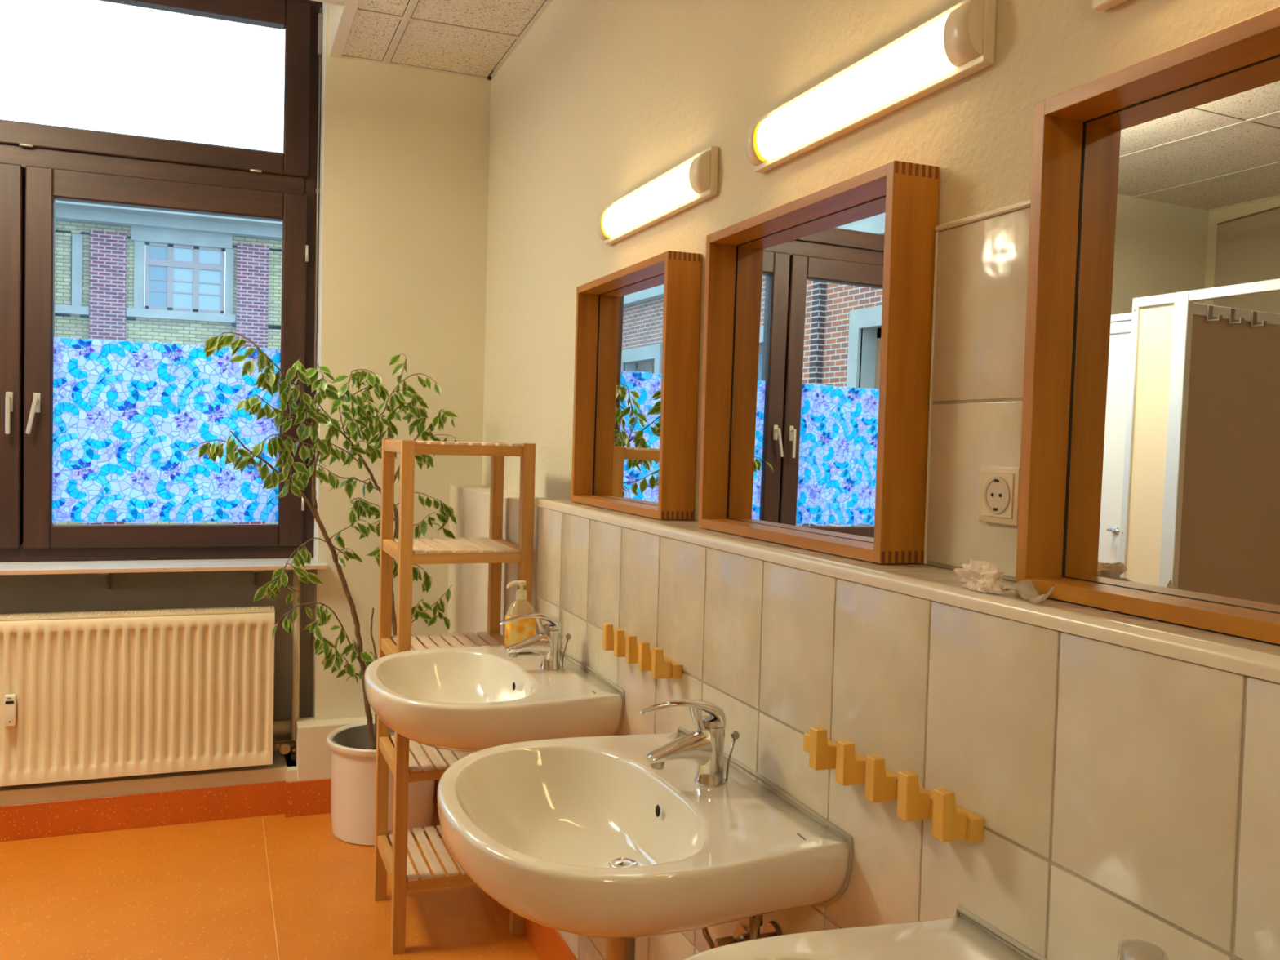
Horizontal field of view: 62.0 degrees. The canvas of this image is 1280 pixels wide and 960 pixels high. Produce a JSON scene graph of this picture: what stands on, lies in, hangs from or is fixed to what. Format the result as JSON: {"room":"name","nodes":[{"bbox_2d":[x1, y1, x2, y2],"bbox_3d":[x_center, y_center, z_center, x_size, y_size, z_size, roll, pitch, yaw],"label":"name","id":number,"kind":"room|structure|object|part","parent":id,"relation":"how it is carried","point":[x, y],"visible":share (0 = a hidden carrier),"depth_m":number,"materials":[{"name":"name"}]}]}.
{"room":"public restroom","nodes":[
{"label":"public restroom","id":0,"kind":"room"},
{"bbox_2d":[0,2,490,805],"bbox_3d":[-2.569,-0.455,3.558,4.488,3.331,0.434,1,2,-22],"label":"wall","id":1,"kind":"structure","parent":0,"point":[404,151],"depth_m":4.04,"materials":[{"name":"paint"}]},
{"bbox_2d":[0,605,275,786],"bbox_3d":[-2.188,0.738,3.699,1.723,0.566,0.297,1,2,-22],"label":"radiator","id":2,"kind":"object","parent":1,"relation":"attached to","point":[104,694],"visible":1,"depth_m":3.71,"materials":[{"name":"beige metal"}]},
{"bbox_2d":[4,693,16,726],"bbox_3d":[-2.105,0.769,3.561,0.033,0.104,0.023,1,2,-22],"label":"meter","id":3,"kind":"object","parent":2,"relation":"attached to","point":[10,700],"visible":1,"depth_m":3.55,"materials":[{"name":"beige plastic"}]},
{"bbox_2d":[0,605,274,620],"bbox_3d":[-2.144,0.463,3.596,1.720,0.008,0.092,1,2,-22],"label":"grille","id":4,"kind":"object","parent":2,"relation":"attached to","point":[241,612],"depth_m":3.74,"materials":[{"name":"beige metal"}]},
{"bbox_2d":[272,569,300,759],"bbox_3d":[-1.401,0.691,3.972,0.259,0.733,0.147,1,2,-22],"label":"pipe","id":5,"kind":"object","parent":2,"relation":"attached to","point":[280,727],"visible":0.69,"depth_m":4.01,"materials":[{"name":"black metal"}]},
{"bbox_2d":[0,0,322,562],"bbox_3d":[-2.176,-0.780,3.742,2.007,2.144,0.134,1,2,-22],"label":"window","id":6,"kind":"structure","parent":1,"relation":"in","point":[92,431],"depth_m":3.90,"materials":[{"name":"brown wood"}]},
{"bbox_3d":[-2.197,-0.226,3.704,0.014,0.133,0.031,1,2,-22],"label":"lever","id":7,"kind":"part","parent":6,"relation":"part of","materials":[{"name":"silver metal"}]},
{"bbox_3d":[-2.202,-0.273,3.720,0.022,0.069,0.008,1,2,-22],"label":"handle","id":8,"kind":"part","parent":6,"relation":"part of","materials":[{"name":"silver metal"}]},
{"bbox_3d":[-2.128,-0.226,3.731,0.038,0.132,0.031,1,2,-22],"label":"lever","id":9,"kind":"part","parent":6,"relation":"part of","materials":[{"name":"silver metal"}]},
{"bbox_3d":[-2.124,-0.272,3.751,0.022,0.069,0.008,1,2,-22],"label":"handle","id":10,"kind":"part","parent":6,"relation":"part of","materials":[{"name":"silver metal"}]},
{"bbox_3d":[-1.234,-1.091,4.075,0.014,1.408,0.022,1,2,-22],"label":"opener rod","id":11,"kind":"part","parent":6,"relation":"part of","materials":[{"name":"grey metal"}]},
{"bbox_2d":[0,557,328,589],"bbox_3d":[-2.183,0.350,3.681,2.103,0.110,0.296,1,2,-22],"label":"windowsill","id":12,"kind":"structure","parent":1,"relation":"attached to","point":[106,568],"depth_m":3.78,"materials":[{"name":"stone"}]},
{"bbox_2d":[0,778,439,841],"bbox_3d":[-1.931,1.162,3.668,2.537,0.128,0.049,1,2,-22],"label":"baseboard","id":13,"kind":"structure","parent":1,"relation":"attached to","point":[304,797],"depth_m":3.78,"materials":[{"name":"orange tile"}]},
{"bbox_2d":[447,764,577,959],"bbox_3d":[0.177,1.280,1.774,0.018,0.141,5.038,1,2,-22],"label":"baseboard","id":14,"kind":"structure","parent":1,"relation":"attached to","point":[548,944],"depth_m":2.82,"materials":[{"name":"orange tile"}]},
{"bbox_2d":[0,802,539,959],"bbox_3d":[-1.442,1.402,0.654,4.488,0.111,6.776,1,2,-22],"label":"floor","id":15,"kind":"structure","parent":0,"point":[273,886],"depth_m":3.19,"materials":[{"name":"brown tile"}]},
{"bbox_2d":[184,332,457,845],"bbox_3d":[-1.009,0.399,3.575,0.396,1.709,1.019,3,2,27],"label":"fig tree","id":16,"kind":"object","parent":15,"relation":"on","point":[353,747],"visible":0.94,"depth_m":3.63,"materials":[{"name":"green plant"}]},
{"bbox_3d":[-1.058,0.392,3.586,0.110,1.361,0.767,3,2,31],"label":"stem","id":17,"kind":"part","parent":16,"relation":"part of","materials":[{"name":"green plant"}]},
{"bbox_3d":[-0.918,1.078,3.812,0.396,0.340,0.396,1,2,-22],"label":"pot","id":18,"kind":"part","parent":16,"relation":"part of","materials":[{"name":"white ceramic"}]},
{"bbox_2d":[373,439,535,954],"bbox_3d":[-0.552,0.585,3.111,0.368,1.395,0.385,1,2,-22],"label":"shelf unit","id":19,"kind":"object","parent":15,"relation":"on","point":[407,550],"visible":0.68,"depth_m":2.98,"materials":[{"name":"brown wood"}]},
{"bbox_3d":[-0.771,0.575,3.212,0.034,1.395,0.036,1,2,-22],"label":"post","id":20,"kind":"part","parent":19,"relation":"part of","materials":[{"name":"brown wood"}]},
{"bbox_3d":[-0.643,0.590,2.888,0.034,1.395,0.036,1,2,-22],"label":"post","id":21,"kind":"part","parent":19,"relation":"part of","materials":[{"name":"brown wood"}]},
{"bbox_3d":[-0.557,0.797,3.119,0.362,0.035,0.376,1,2,-22],"label":"shelf frame","id":22,"kind":"part","parent":19,"relation":"part of","materials":[{"name":"brown wood"}]},
{"bbox_3d":[-0.566,1.098,3.130,0.362,0.035,0.376,1,2,-22],"label":"shelf frame","id":23,"kind":"part","parent":19,"relation":"part of","materials":[{"name":"brown wood"}]},
{"bbox_3d":[-0.549,0.499,3.108,0.362,0.035,0.376,1,2,-22],"label":"shelf frame","id":24,"kind":"part","parent":19,"relation":"part of","materials":[{"name":"brown wood"}]},
{"bbox_3d":[-0.541,0.203,3.098,0.362,0.035,0.376,1,2,-22],"label":"shelf frame","id":25,"kind":"part","parent":19,"relation":"part of","materials":[{"name":"brown wood"}]},
{"bbox_3d":[-0.533,-0.093,3.087,0.362,0.035,0.376,1,2,-22],"label":"shelf frame","id":26,"kind":"part","parent":19,"relation":"part of","materials":[{"name":"brown wood"}]},
{"bbox_3d":[-0.460,0.579,3.335,0.034,1.395,0.036,1,2,-22],"label":"post","id":27,"kind":"part","parent":19,"relation":"part of","materials":[{"name":"brown wood"}]},
{"bbox_3d":[-0.332,0.594,3.011,0.034,1.395,0.036,1,2,-22],"label":"post","id":28,"kind":"part","parent":19,"relation":"part of","materials":[{"name":"brown wood"}]},
{"bbox_2d":[311,0,552,79],"bbox_3d":[-1.459,-1.725,0.561,4.278,0.563,6.666,1,2,-22],"label":"ceiling","id":29,"kind":"structure","parent":0,"point":[472,38],"depth_m":3.68,"materials":[{"name":"beige"}]},
{"bbox_3d":[-2.007,-1.817,3.279,2.170,0.515,0.544,1,2,-22],"label":"opening trim","id":30,"kind":"part","parent":29,"relation":"part of","materials":[{"name":"beige paint"}]},
{"bbox_2d":[447,484,1279,959],"bbox_3d":[0.459,0.756,1.257,0.140,1.241,6.336,1,2,-22],"label":"tiled wall","id":31,"kind":"structure","parent":0,"point":[1122,771],"depth_m":1.27,"materials":[{"name":"tile"}]},
{"bbox_2d":[364,645,625,751],"bbox_3d":[-0.386,0.658,2.517,0.516,0.439,0.649,1,2,-22],"label":"basin","id":32,"kind":"object","parent":31,"relation":"attached to","point":[461,699],"visible":0.88,"depth_m":2.33,"materials":[{"name":"beige ceramic"}]},
{"bbox_2d":[504,580,536,652],"bbox_3d":[-0.309,0.353,2.756,0.080,0.186,0.052,1,2,-22],"label":"soap dispenser","id":33,"kind":"object","parent":32,"relation":"on","point":[516,631],"visible":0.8,"depth_m":2.74,"materials":[{"name":"beige"}]},
{"bbox_2d":[499,613,571,671],"bbox_3d":[-0.251,0.388,2.562,0.179,0.136,0.052,1,2,-22],"label":"tap","id":34,"kind":"object","parent":32,"relation":"on","point":[546,643],"visible":1,"depth_m":2.56,"materials":[{"name":"silver metal"}]},
{"bbox_3d":[-0.263,0.344,2.556,0.151,0.048,0.045,1,2,-22],"label":"lever","id":35,"kind":"part","parent":34,"relation":"part of","materials":[{"name":"silver metal"}]},
{"bbox_3d":[-0.179,0.415,2.591,0.022,0.082,0.015,1,2,-22],"label":"pop rod","id":36,"kind":"part","parent":34,"relation":"part of","materials":[{"name":"silver metal"}]},
{"bbox_2d":[602,622,682,679],"bbox_3d":[-0.014,0.343,2.205,0.054,0.057,0.380,1,2,-22],"label":"hook rack","id":37,"kind":"object","parent":31,"relation":"attached to","point":[640,653],"visible":1,"depth_m":2.10,"materials":[{"name":"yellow wood"}]},
{"bbox_2d":[437,725,853,959],"bbox_3d":[-0.056,0.697,1.682,0.516,0.439,0.649,1,2,-22],"label":"basin","id":38,"kind":"object","parent":31,"relation":"attached to","point":[582,836],"visible":0.99,"depth_m":1.59,"materials":[{"name":"beige ceramic"}]},
{"bbox_2d":[639,698,739,787],"bbox_3d":[0.081,0.425,1.726,0.177,0.141,0.052,1,2,-22],"label":"tap","id":39,"kind":"object","parent":38,"relation":"on","point":[704,746],"visible":1,"depth_m":1.72,"materials":[{"name":"silver metal"}]},
{"bbox_3d":[0.069,0.380,1.719,0.149,0.050,0.045,1,2,-22],"label":"lever","id":40,"kind":"part","parent":39,"relation":"part of","materials":[{"name":"silver metal"}]},
{"bbox_3d":[0.152,0.454,1.754,0.022,0.082,0.015,1,2,-22],"label":"pop rod","id":41,"kind":"part","parent":39,"relation":"part of","materials":[{"name":"silver metal"}]},
{"bbox_2d":[702,915,782,949],"bbox_3d":[0.160,0.717,1.688,0.101,0.119,0.162,1,2,-22],"label":"angle valve","id":42,"kind":"object","parent":31,"relation":"attached to","point":[753,924],"visible":0.37,"depth_m":1.67,"materials":[{"name":"silver metal"}]},
{"bbox_3d":[0.135,0.730,1.658,0.033,0.038,0.037,1,2,-22],"label":"turn knob","id":43,"kind":"part","parent":42,"relation":"part of","materials":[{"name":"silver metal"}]},
{"bbox_2d":[682,905,1048,959],"bbox_3d":[0.249,0.733,0.909,0.516,0.439,0.649,1,2,-22],"label":"basin","id":44,"kind":"object","parent":31,"relation":"attached to","point":[957,938],"visible":1,"depth_m":1.19,"materials":[{"name":"beige ceramic"}]},
{"bbox_2d":[1116,939,1169,959],"bbox_3d":[0.398,0.463,0.910,0.092,0.141,0.170,3,3,40],"label":"tap","id":45,"kind":"object","parent":44,"relation":"on","point":[1127,949],"visible":1,"depth_m":0.90,"materials":[{"name":"silver metal"}]},
{"bbox_2d":[803,726,984,842],"bbox_3d":[0.305,0.381,1.400,0.054,0.057,0.380,1,2,-22],"label":"hook rack","id":46,"kind":"object","parent":31,"relation":"attached to","point":[951,821],"visible":1,"depth_m":1.35,"materials":[{"name":"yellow wood"}]},
{"bbox_3d":[0.427,0.146,1.188,0.015,0.020,3.864,1,2,-22],"label":"edge trim","id":47,"kind":"part","parent":31,"relation":"part of","materials":[{"name":"beige tile"}]},
{"bbox_2d":[953,559,1055,604],"bbox_3d":[0.424,0.115,1.241,0.039,0.036,0.154,1,2,-22],"label":"crumpled tissue","id":48,"kind":"object","parent":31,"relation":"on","point":[984,576],"visible":1,"depth_m":1.25,"materials":[{"name":"beige paper"}]},
{"bbox_2d":[481,0,1279,581],"bbox_3d":[0.584,-0.291,1.376,0.176,3.331,6.776,1,2,-22],"label":"wall","id":49,"kind":"structure","parent":0,"point":[599,100],"depth_m":2.06,"materials":[{"name":"beige paint"}]},
{"bbox_2d":[571,250,702,519],"bbox_3d":[-0.026,-0.215,2.590,0.080,0.576,0.628,1,2,-22],"label":"wall mirror","id":50,"kind":"object","parent":49,"relation":"attached to","point":[637,345],"visible":1,"depth_m":2.58,"materials":[{"name":"brown wood"}]},
{"bbox_2d":[593,274,664,505],"bbox_3d":[-0.002,-0.215,2.600,0.007,0.539,0.592,1,2,-23],"label":"mirror glass","id":51,"kind":"object","parent":50,"relation":"attached to","point":[628,316],"depth_m":2.66,"materials":[{"name":"white"}]},
{"bbox_2d":[596,145,719,244],"bbox_3d":[0.024,-0.663,2.532,0.043,0.100,0.660,1,2,-22],"label":"wall lamp","id":52,"kind":"object","parent":49,"relation":"attached to","point":[695,180],"visible":1,"depth_m":2.44,"materials":[{"name":"beige plastic"}]},
{"bbox_2d":[600,160,697,237],"bbox_3d":[0.012,-0.664,2.538,0.024,0.076,0.564,1,2,-22],"label":"diffuser","id":53,"kind":"object","parent":52,"relation":"attached to","point":[674,191],"depth_m":2.50,"materials":[{"name":"white plastic"}]},
{"bbox_2d":[697,160,940,564],"bbox_3d":[0.275,-0.180,1.830,0.080,0.576,0.628,1,2,-22],"label":"wall mirror","id":54,"kind":"object","parent":49,"relation":"attached to","point":[819,304],"visible":1,"depth_m":1.79,"materials":[{"name":"brown mirror"}]},
{"bbox_2d":[727,196,885,542],"bbox_3d":[0.299,-0.180,1.839,0.007,0.539,0.592,1,2,-23],"label":"mirror glass","id":55,"kind":"object","parent":54,"relation":"attached to","point":[805,295],"depth_m":1.85,"materials":[{"name":"white"}]},
{"bbox_2d":[744,0,996,173],"bbox_3d":[0.339,-0.626,1.735,0.043,0.100,0.660,1,2,-22],"label":"wall lamp","id":56,"kind":"object","parent":49,"relation":"attached to","point":[958,42],"visible":1,"depth_m":1.63,"materials":[{"name":"beige plastic"}]},
{"bbox_2d":[753,13,955,160],"bbox_3d":[0.328,-0.627,1.740,0.024,0.076,0.564,1,2,-22],"label":"diffuser","id":57,"kind":"object","parent":56,"relation":"attached to","point":[920,62],"depth_m":1.68,"materials":[{"name":"white plastic"}]},
{"bbox_2d":[978,466,1020,525],"bbox_3d":[0.471,0.020,1.398,0.013,0.075,0.075,1,2,-22],"label":"power socket","id":58,"kind":"object","parent":49,"relation":"attached to","point":[999,486],"visible":0.97,"depth_m":1.39,"materials":[{"name":"beige plastic"}]},
{"bbox_2d":[1093,0,1128,12],"bbox_3d":[0.651,-0.589,0.945,0.043,0.100,0.660,1,2,-22],"label":"wall lamp","id":59,"kind":"object","parent":49,"relation":"attached to","point":[1103,6],"visible":1,"depth_m":1.24,"materials":[{"name":"beige"}]},
{"bbox_2d":[1015,6,1279,644],"bbox_3d":[0.608,-0.141,0.987,0.080,0.576,0.628,1,2,-22],"label":"wall mirror","id":60,"kind":"object","parent":49,"relation":"attached to","point":[1149,472],"visible":0.88,"depth_m":1.15,"materials":[{"name":"brown mirror"}]},
{"label":"outside","id":61,"kind":"structure","parent":0,"visible":0},
{"bbox_3d":[-14.466,1.297,32.759,52.800,0.110,61.930,1,2,-22],"label":"ground","id":62,"kind":"structure","parent":61,"visible":0},
{"bbox_2d":[53,199,282,524],"bbox_3d":[-8.283,-2.114,23.235,30.800,7.722,1.595,1,2,-22],"label":"brick building","id":63,"kind":"structure","parent":62,"relation":"on","point":[105,255],"depth_m":22.54,"materials":[{"name":"brick"}]},
{"bbox_3d":[-8.188,-5.619,23.109,30.800,0.704,1.595,1,2,-22],"label":"stone cornice","id":64,"kind":"part","parent":63,"relation":"part of","materials":[{"name":"white stone"}]}
]}

